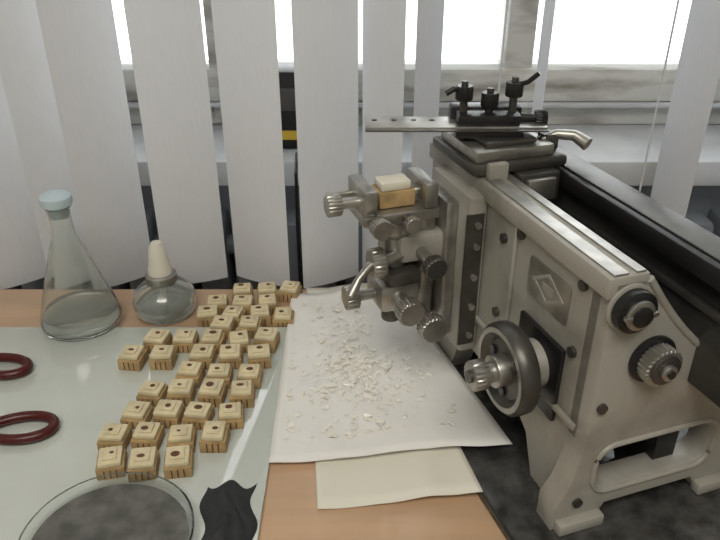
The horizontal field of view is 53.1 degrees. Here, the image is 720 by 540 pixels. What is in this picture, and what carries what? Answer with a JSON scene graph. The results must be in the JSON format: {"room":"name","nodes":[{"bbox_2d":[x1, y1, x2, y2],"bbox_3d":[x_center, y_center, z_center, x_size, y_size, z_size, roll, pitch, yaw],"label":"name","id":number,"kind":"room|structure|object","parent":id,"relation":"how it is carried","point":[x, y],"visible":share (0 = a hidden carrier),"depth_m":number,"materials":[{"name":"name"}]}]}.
{"room":"laboratory","nodes":[
{"label":"laboratory","id":0,"kind":"room"},
{"bbox_2d":[141,186,719,288],"bbox_3d":[0.100,-0.652,0.816,4.200,2.750,0.200,0,29,0],"label":"wall","id":1,"kind":"structure","parent":0,"point":[703,198],"depth_m":1.01,"materials":[{"name":"white paint"}]},
{"bbox_2d":[111,0,719,123],"bbox_3d":[0.050,-0.867,0.718,1.800,1.480,0.084,0,29,0],"label":"window","id":2,"kind":"structure","parent":1,"relation":"in","point":[606,62],"depth_m":1.03,"materials":[{"name":"glass"}]},
{"bbox_2d":[0,0,719,288],"bbox_3d":[-0.010,-0.749,0.551,1.620,1.696,0.169,0,29,0],"label":"vertical blinds","id":3,"kind":"object","parent":2,"relation":"attached to","point":[65,123],"visible":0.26,"depth_m":0.82,"materials":[{"name":"fabric"}]},
{"bbox_2d":[131,124,719,185],"bbox_3d":[0.050,-0.174,1.031,1.860,0.035,0.203,0,29,0],"label":"window sill","id":4,"kind":"structure","parent":1,"relation":"attached to","point":[619,150],"depth_m":0.96,"materials":[{"name":"paint"}]},
{"bbox_2d":[278,62,296,148],"bbox_3d":[-0.092,-0.221,0.970,0.065,0.104,0.060,0,29,0],"label":"case","id":5,"kind":"object","parent":4,"relation":"on","point":[286,69],"visible":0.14,"depth_m":0.94,"materials":[{"name":"black plastic"}]},
{"bbox_2d":[294,151,301,284],"bbox_3d":[-0.079,0.147,1.087,0.005,0.688,0.093,1,29,1],"label":"power cable","id":6,"kind":"object","parent":4,"relation":"hanging from","point":[296,153],"visible":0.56,"depth_m":0.92,"materials":[{"name":"black rubber"}]},
{"bbox_3d":[0.100,1.404,-0.005,4.400,0.050,3.630,0,29,0],"label":"floor","id":7,"kind":"structure","parent":0,"visible":0},
{"bbox_2d":[0,289,505,539],"bbox_3d":[-0.025,0.468,0.857,1.650,0.750,0.485,0,29,0],"label":"work table","id":8,"kind":"object","parent":7,"relation":"on","point":[290,510],"visible":0.09,"depth_m":0.58,"materials":[{"name":"beige wood"}]},
{"bbox_2d":[0,327,286,539],"bbox_3d":[-0.299,0.155,0.644,0.442,0.005,0.367,0,29,0],"label":"glass plate","id":9,"kind":"object","parent":8,"relation":"on","point":[82,383],"visible":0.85,"depth_m":0.67,"materials":[{"name":"white glass"}]},
{"bbox_2d":[0,353,59,444],"bbox_3d":[-0.366,0.133,0.666,0.188,0.010,0.186,0,29,0],"label":"rings","id":10,"kind":"object","parent":9,"relation":"on","point":[53,421],"visible":1,"depth_m":0.66,"materials":[{"name":"red rubber"}]},
{"bbox_2d":[38,189,121,340],"bbox_3d":[-0.313,-0.011,0.775,0.087,0.157,0.087,0,29,0],"label":"flask","id":11,"kind":"object","parent":9,"relation":"on","point":[78,302],"visible":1,"depth_m":0.77,"materials":[{"name":"clear glass"}]},
{"bbox_2d":[18,472,193,539],"bbox_3d":[-0.188,0.203,0.538,0.128,0.014,0.128,0,29,0],"label":"glass dish","id":12,"kind":"object","parent":9,"relation":"on","point":[121,505],"visible":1,"depth_m":0.56,"materials":[{"name":"clear glass"}]},
{"bbox_2d":[199,480,257,539],"bbox_3d":[-0.102,0.197,0.551,0.046,0.010,0.107,-4,29,-6],"label":"cloth","id":13,"kind":"object","parent":9,"relation":"on","point":[226,512],"visible":1,"depth_m":0.56,"materials":[{"name":"grey fabric"}]},
{"bbox_2d":[132,240,195,324],"bbox_3d":[-0.226,0.008,0.819,0.072,0.091,0.072,0,29,0],"label":"lamp","id":14,"kind":"object","parent":8,"relation":"on","point":[164,297],"visible":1,"depth_m":0.81,"materials":[{"name":"clear glass"}]},
{"bbox_2d":[95,280,301,478],"bbox_3d":[-0.158,0.092,0.735,0.175,0.025,0.317,0,29,0],"label":"blocks","id":15,"kind":"object","parent":8,"relation":"on","point":[252,320],"visible":1,"depth_m":0.69,"materials":[{"name":"brown wood"}]},
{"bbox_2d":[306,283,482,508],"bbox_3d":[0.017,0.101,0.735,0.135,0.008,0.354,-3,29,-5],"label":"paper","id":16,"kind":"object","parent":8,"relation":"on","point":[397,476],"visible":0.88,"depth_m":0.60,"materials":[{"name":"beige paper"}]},
{"bbox_2d":[269,286,511,462],"bbox_3d":[0.025,0.092,0.738,0.214,0.012,0.283,0,29,0],"label":"paper","id":17,"kind":"object","parent":16,"relation":"on","point":[474,425],"visible":0.88,"depth_m":0.69,"materials":[{"name":"white paper"}]},
{"bbox_2d":[283,295,455,438],"bbox_3d":[0.008,0.088,0.741,0.162,0.013,0.239,0,29,0],"label":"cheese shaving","id":18,"kind":"object","parent":17,"relation":"on","point":[368,368],"visible":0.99,"depth_m":0.71,"materials":[{"name":"white wax"}]},
{"bbox_2d":[454,352,719,539],"bbox_3d":[0.214,0.135,0.677,0.285,0.007,0.347,-9,30,-16],"label":"mat","id":19,"kind":"object","parent":8,"relation":"on","point":[510,494],"visible":0.2,"depth_m":0.58,"materials":[{"name":"rubber"}]},
{"bbox_2d":[323,71,719,536],"bbox_3d":[0.156,0.017,0.577,0.254,0.300,0.376,-19,34,-31],"label":"sledge microtome","id":20,"kind":"object","parent":19,"relation":"on","point":[588,306],"visible":1,"depth_m":0.56,"materials":[{"name":"grey metal"}]},
{"bbox_2d":[7,208,719,288],"bbox_3d":[0.006,0.273,1.163,1.050,0.795,0.060,0,29,0],"label":"radiator","id":21,"kind":"object","parent":7,"relation":"on","point":[711,223],"visible":0.02,"depth_m":0.98,"materials":[{"name":"metal"}]}
]}

